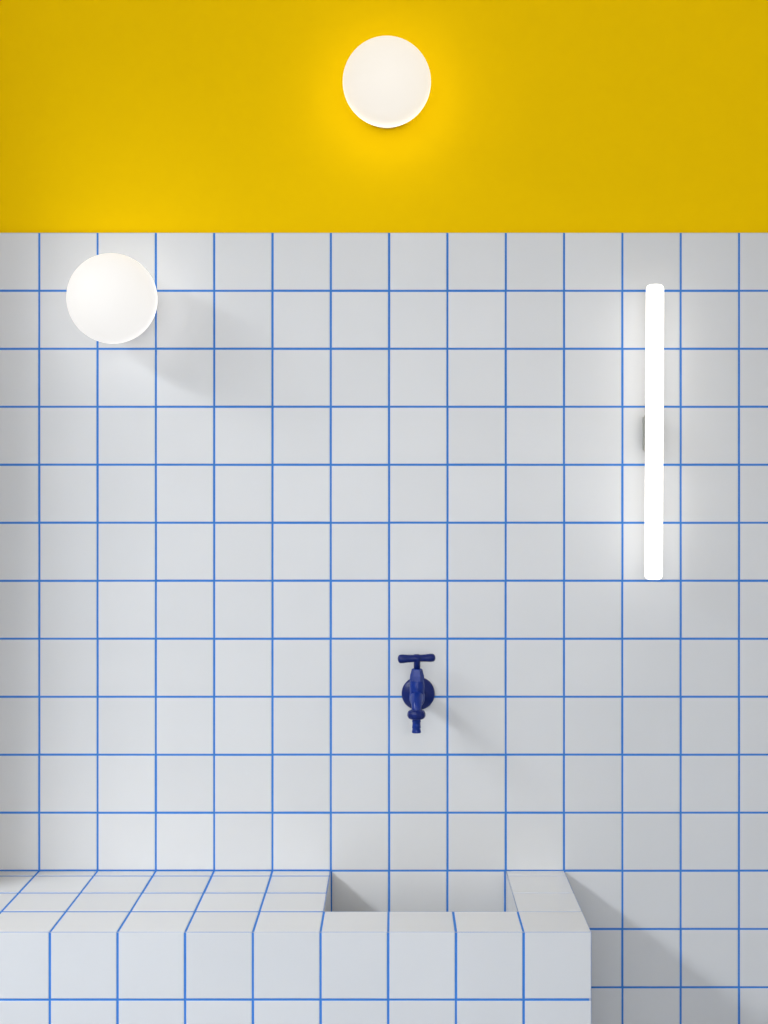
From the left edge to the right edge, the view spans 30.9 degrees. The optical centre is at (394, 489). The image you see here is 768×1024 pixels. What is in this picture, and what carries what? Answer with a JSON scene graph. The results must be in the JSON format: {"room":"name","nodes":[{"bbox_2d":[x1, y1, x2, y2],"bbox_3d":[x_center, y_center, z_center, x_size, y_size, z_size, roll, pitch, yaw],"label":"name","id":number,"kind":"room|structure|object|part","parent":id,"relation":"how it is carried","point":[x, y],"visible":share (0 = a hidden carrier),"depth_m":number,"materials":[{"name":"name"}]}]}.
{"room":"bathroom","nodes":[
{"label":"bathroom","id":0,"kind":"room"},
{"bbox_2d":[0,0,767,1023],"bbox_3d":[-0.059,-0.522,2.460,4.100,3.250,0.160,0,0,0],"label":"wall","id":1,"kind":"structure","parent":0,"point":[319,461],"depth_m":2.38,"materials":[{"name":"white tile"}]},
{"bbox_2d":[66,253,157,343],"bbox_3d":[-0.465,-0.315,2.296,0.148,0.148,0.168,0,0,0],"label":"wall lamp","id":2,"kind":"object","parent":1,"relation":"attached to","point":[111,298],"visible":1,"depth_m":2.23,"materials":[{"name":"white glass"}]},
{"bbox_2d":[343,36,430,128],"bbox_3d":[-0.013,-0.672,2.300,0.145,0.145,0.171,0,0,0],"label":"wall lamp","id":3,"kind":"object","parent":1,"relation":"attached to","point":[387,79],"visible":1,"depth_m":2.24,"materials":[{"name":"white glass"}]},
{"bbox_2d":[398,654,434,732],"bbox_3d":[0.037,0.338,2.330,0.064,0.127,0.102,0,0,0],"label":"tap","id":4,"kind":"object","parent":1,"relation":"attached to","point":[418,693],"visible":1,"depth_m":2.31,"materials":[{"name":"blue metal"}]},
{"bbox_3d":[0.037,0.282,2.322,0.063,0.015,0.015,-1,0,-9],"label":"handle","id":5,"kind":"part","parent":4,"relation":"part of","materials":[{"name":"blue ceramic"}]},
{"bbox_2d":[643,284,663,579],"bbox_3d":[0.432,-0.096,2.338,0.032,0.490,0.085,0,0,0],"label":"wall lamp","id":6,"kind":"object","parent":1,"relation":"attached to","point":[653,418],"visible":1,"depth_m":2.30,"materials":[{"name":"white"}]},
{"bbox_2d":[643,416,644,451],"bbox_3d":[0.433,-0.096,2.351,0.017,0.062,0.058,0,0,0],"label":"mount","id":7,"kind":"object","parent":6,"relation":"attached to","point":[644,416],"depth_m":2.37,"materials":[{"name":"grey"}]},
{"bbox_3d":[-0.059,1.153,0.580,4.500,0.100,4.000,0,0,0],"label":"floor","id":8,"kind":"structure","parent":0,"visible":0},
{"bbox_2d":[0,871,590,1023],"bbox_3d":[-0.909,0.878,2.215,2.400,0.450,0.330,0,0,0],"label":"tiled ledge","id":9,"kind":"object","parent":8,"relation":"on","point":[77,947],"visible":1,"depth_m":2.05,"materials":[{"name":"white tile"}]},
{"bbox_3d":[-0.909,0.878,2.051,2.400,0.450,0.003,0,0,0],"label":"panel","id":10,"kind":"part","parent":9,"relation":"part of","materials":[{"name":"white tile"}]}
]}

